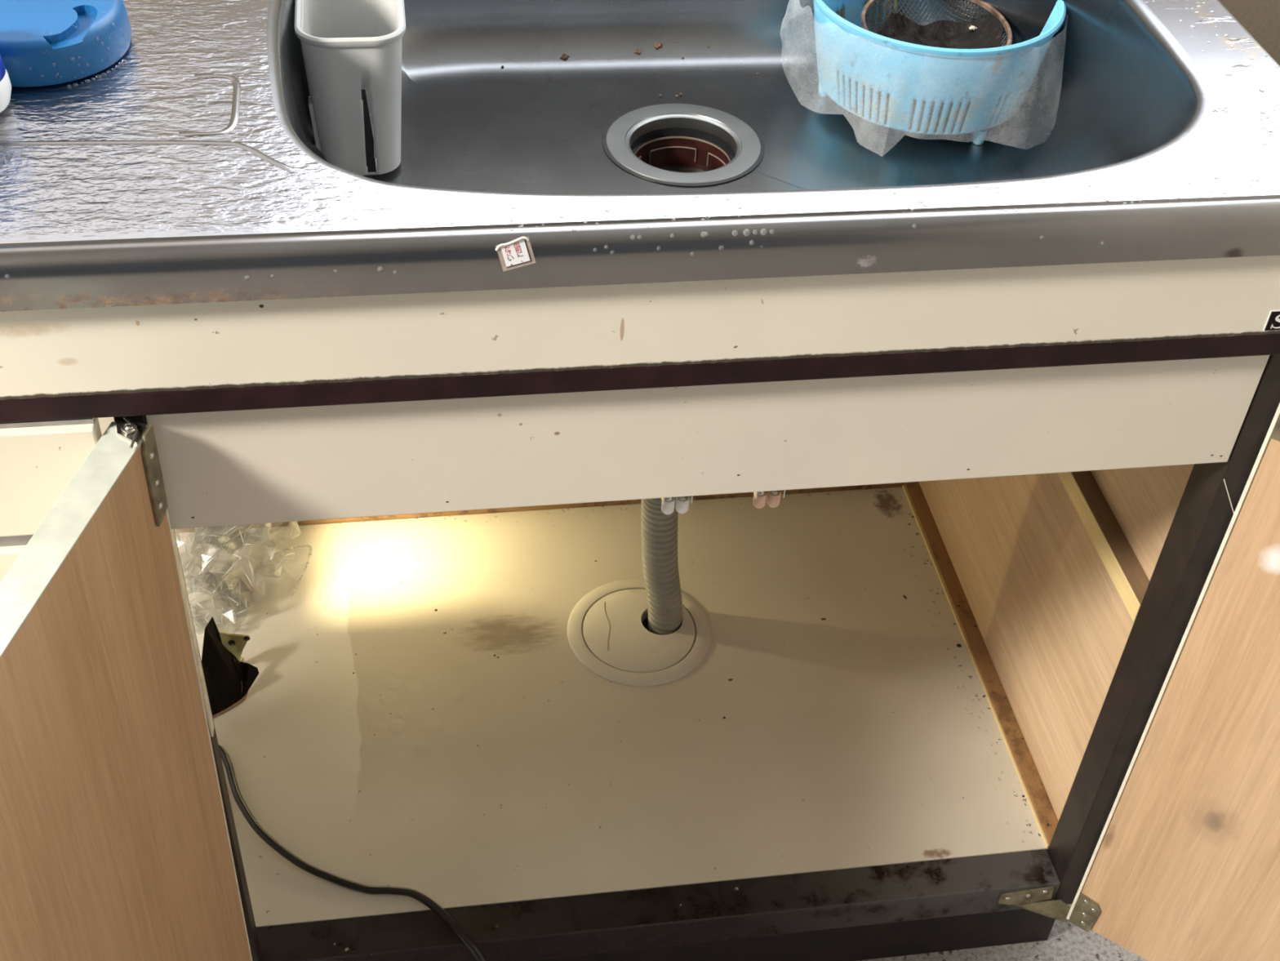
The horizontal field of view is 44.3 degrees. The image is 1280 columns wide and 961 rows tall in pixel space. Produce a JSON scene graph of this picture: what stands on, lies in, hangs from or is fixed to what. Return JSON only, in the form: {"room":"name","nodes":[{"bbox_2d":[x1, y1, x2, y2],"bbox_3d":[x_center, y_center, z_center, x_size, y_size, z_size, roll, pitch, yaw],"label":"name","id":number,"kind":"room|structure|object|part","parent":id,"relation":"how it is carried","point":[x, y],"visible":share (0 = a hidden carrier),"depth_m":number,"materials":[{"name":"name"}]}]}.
{"room":"kitchen","nodes":[
{"label":"kitchen","id":0,"kind":"room"},
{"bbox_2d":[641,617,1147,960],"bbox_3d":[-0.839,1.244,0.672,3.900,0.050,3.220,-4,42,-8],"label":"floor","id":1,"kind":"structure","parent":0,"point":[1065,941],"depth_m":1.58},
{"bbox_2d":[0,255,1279,960],"bbox_3d":[-0.120,0.125,1.287,1.630,0.862,0.948,-4,42,-8],"label":"base cabinet","id":2,"kind":"object","parent":1,"relation":"on","point":[982,566],"depth_m":1.32,"materials":[{"name":"brown wood"}]},
{"bbox_3d":[-0.609,0.104,1.020,0.552,0.140,0.018,-4,42,-8],"label":"drawer","id":3,"kind":"part","parent":2,"relation":"part of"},
{"bbox_3d":[-0.616,0.212,1.117,0.552,0.630,0.018,-4,42,-8],"label":"drawer unit","id":4,"kind":"part","parent":2,"relation":"part of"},
{"bbox_3d":[-0.358,0.331,1.033,0.024,0.654,0.365,9,41,5],"label":"door","id":5,"kind":"part","parent":2,"relation":"part of","materials":[{"name":"beige wood"}]},
{"bbox_3d":[-0.300,-0.002,0.971,0.002,0.070,0.016,8,41,5],"label":"hinge plate","id":6,"kind":"part","parent":2,"relation":"part of","materials":[{"name":"silver metal"}]},
{"bbox_3d":[-0.330,0.198,1.188,0.018,0.676,0.020,-4,42,-8],"label":"frame post","id":7,"kind":"part","parent":2,"relation":"part of","materials":[{"name":"beige wood"}]},
{"bbox_2d":[201,616,258,717],"bbox_3d":[-0.422,0.185,1.574,0.044,0.087,0.067,31,48,27],"label":"sheet","id":8,"kind":"object","parent":2,"relation":"on","point":[228,680],"visible":0.94,"depth_m":1.58,"materials":[{"name":"black plastic"}]},
{"bbox_3d":[-0.414,0.169,1.614,0.031,0.060,0.018,-4,42,-8],"label":"metal bracket","id":9,"kind":"part","parent":2,"relation":"part of","materials":[{"name":"gold metal"}]},
{"bbox_2d":[174,520,312,633],"bbox_3d":[-0.444,0.065,1.656,0.196,0.155,0.164,-4,42,-8],"label":"plastic bag","id":10,"kind":"object","parent":2,"relation":"on","point":[251,534],"visible":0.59,"depth_m":1.68,"materials":[{"name":"white"}]},
{"bbox_2d":[218,744,487,960],"bbox_3d":[-0.240,0.460,1.438,0.961,0.149,0.132,32,49,28],"label":"power cord","id":11,"kind":"object","parent":2,"relation":"on","point":[436,908],"visible":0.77,"depth_m":1.44,"materials":[{"name":"black rubber"}]},
{"bbox_3d":[-0.321,-0.217,1.577,1.358,0.762,0.009,-4,42,-8],"label":"panel","id":12,"kind":"part","parent":2,"relation":"part of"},
{"bbox_2d":[567,578,711,686],"bbox_3d":[-0.001,0.166,1.699,0.155,0.016,0.155,-4,42,-8],"label":"plate","id":13,"kind":"object","parent":2,"relation":"on","point":[622,651],"visible":0.91,"depth_m":1.68,"materials":[{"name":"white plastic"}]},
{"bbox_2d":[0,0,1279,311],"bbox_3d":[-0.255,-0.247,1.175,1.378,0.240,0.626,-4,42,-8],"label":"sink","id":14,"kind":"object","parent":2,"relation":"on","point":[193,170],"depth_m":0.99,"materials":[{"name":"metal"}]},
{"bbox_2d":[0,54,11,112],"bbox_3d":[-0.417,-0.254,0.950,0.062,0.063,0.062,-4,42,-8],"label":"detergent bottle","id":15,"kind":"object","parent":14,"relation":"on","point":[5,82],"visible":1,"depth_m":0.96,"materials":[{"name":"white plastic"}]},
{"bbox_2d":[0,0,132,87],"bbox_3d":[-0.393,-0.296,1.022,0.117,0.031,0.117,-4,42,-8],"label":"lid","id":16,"kind":"object","parent":14,"relation":"on","point":[43,42],"visible":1,"depth_m":0.99,"materials":[{"name":"blue plastic"}]},
{"bbox_2d":[294,0,405,175],"bbox_3d":[-0.216,-0.307,1.195,0.079,0.117,0.116,-4,42,-8],"label":"utensil holder","id":17,"kind":"object","parent":14,"relation":"in","point":[352,49],"visible":0.99,"depth_m":1.17,"materials":[{"name":"white plastic"}]},
{"bbox_2d":[560,53,568,59],"bbox_3d":[-0.065,-0.363,1.351,0.008,0.005,0.005,10,42,7],"label":"crumb","id":18,"kind":"object","parent":14,"relation":"in","point":[564,56],"visible":1,"depth_m":1.35,"materials":[{"name":"brown food"}]},
{"bbox_2d":[634,48,641,53],"bbox_3d":[-0.002,-0.371,1.360,0.007,0.004,0.004,4,42,1],"label":"crumb","id":19,"kind":"object","parent":14,"relation":"in","point":[637,51],"visible":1,"depth_m":1.36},
{"bbox_2d":[653,41,662,48],"bbox_3d":[0.016,-0.377,1.363,0.008,0.005,0.006,-18,46,-22],"label":"crumb","id":20,"kind":"object","parent":14,"relation":"in","point":[659,44],"visible":1,"depth_m":1.36,"materials":[{"name":"brown food"}]},
{"bbox_2d":[640,497,682,635],"bbox_3d":[0.022,-0.006,1.543,0.051,0.609,0.089,21,45,18],"label":"hose","id":21,"kind":"object","parent":14,"relation":"attached to","point":[659,529],"visible":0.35,"depth_m":1.64,"materials":[{"name":"grey plastic"}]},
{"bbox_2d":[630,127,735,173],"bbox_3d":[0.034,-0.249,1.290,0.088,0.043,0.088,-4,42,-8],"label":"drain","id":22,"kind":"object","parent":14,"relation":"on","point":[652,149],"depth_m":1.31,"materials":[{"name":"plastic"}]},
{"bbox_2d":[266,0,1208,196],"bbox_3d":[0.057,-0.280,1.171,0.639,0.146,0.484,-4,42,-8],"label":"basin","id":23,"kind":"object","parent":14,"relation":"in","point":[1117,100],"depth_m":1.27,"materials":[{"name":"metal"}]},
{"bbox_2d":[813,0,1066,145],"bbox_3d":[0.239,-0.362,1.312,0.208,0.098,0.208,-4,42,-8],"label":"basket","id":24,"kind":"object","parent":14,"relation":"in","point":[882,81],"visible":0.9,"depth_m":1.25,"materials":[{"name":"blue plastic"}]},
{"bbox_2d":[860,0,1012,46],"bbox_3d":[0.247,-0.370,1.321,0.127,0.038,0.127,-2,42,-6],"label":"mesh strainer","id":25,"kind":"object","parent":24,"relation":"in","point":[864,25],"visible":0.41,"depth_m":1.34,"materials":[{"name":"metal"}]},
{"bbox_2d":[877,13,1003,48],"bbox_3d":[0.255,-0.365,1.317,0.105,0.026,0.105,-4,42,-8],"label":"residue","id":26,"kind":"object","parent":25,"relation":"in","point":[940,33],"visible":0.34,"depth_m":1.34,"materials":[{"name":"brown food"}]},
{"bbox_2d":[968,25,977,30],"bbox_3d":[0.284,-0.387,1.343,0.006,0.003,0.005,-17,46,-22],"label":"scrap","id":27,"kind":"object","parent":26,"relation":"on","point":[971,28],"visible":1,"depth_m":1.34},
{"bbox_3d":[-0.213,-0.091,0.930,1.372,0.074,0.018,-4,42,-8],"label":"panel","id":28,"kind":"part","parent":2,"relation":"part of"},
{"bbox_3d":[-0.214,-0.059,0.962,1.375,0.018,0.024,-4,42,-8],"label":"finger rail","id":29,"kind":"part","parent":2,"relation":"part of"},
{"bbox_3d":[-0.268,0.423,1.418,1.340,0.039,0.039,-4,42,-8],"label":"rail","id":30,"kind":"part","parent":2,"relation":"part of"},
{"bbox_3d":[0.060,-0.038,1.042,0.740,0.121,0.008,-4,42,-8],"label":"apron panel","id":31,"kind":"part","parent":2,"relation":"part of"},
{"bbox_3d":[0.378,0.402,1.487,0.076,0.030,0.021,-4,42,-8],"label":"hinge arm","id":32,"kind":"part","parent":2,"relation":"part of","materials":[{"name":"gold metal"}]},
{"bbox_3d":[0.394,-0.054,1.509,0.015,0.842,0.536,-4,42,-8],"label":"panel","id":33,"kind":"part","parent":2,"relation":"part of","materials":[{"name":"brown wood"}]},
{"bbox_3d":[0.418,0.406,1.474,0.023,0.047,0.002,26,46,23],"label":"hinge plate","id":34,"kind":"part","parent":2,"relation":"part of","materials":[{"name":"gold metal"}]},
{"bbox_3d":[0.427,0.144,1.303,0.035,0.676,0.039,-4,42,-8],"label":"frame post","id":35,"kind":"part","parent":2,"relation":"part of","materials":[{"name":"brown wood"}]},
{"bbox_3d":[0.580,0.241,1.210,0.365,0.653,0.017,26,46,23],"label":"door","id":36,"kind":"part","parent":2,"relation":"part of","materials":[{"name":"brown wood"}]},
{"bbox_3d":[0.445,-0.046,1.070,0.015,0.052,0.002,26,46,23],"label":"hinge plate","id":37,"kind":"part","parent":2,"relation":"part of","materials":[{"name":"gold metal"}]},
{"bbox_2d":[1218,0,1279,65],"bbox_3d":[-0.971,-0.776,1.074,4.000,2.500,0.100,-4,42,-8],"label":"wall","id":38,"kind":"structure","parent":0,"point":[1260,18],"depth_m":1.60,"materials":[{"name":"beige paper"}]}
]}

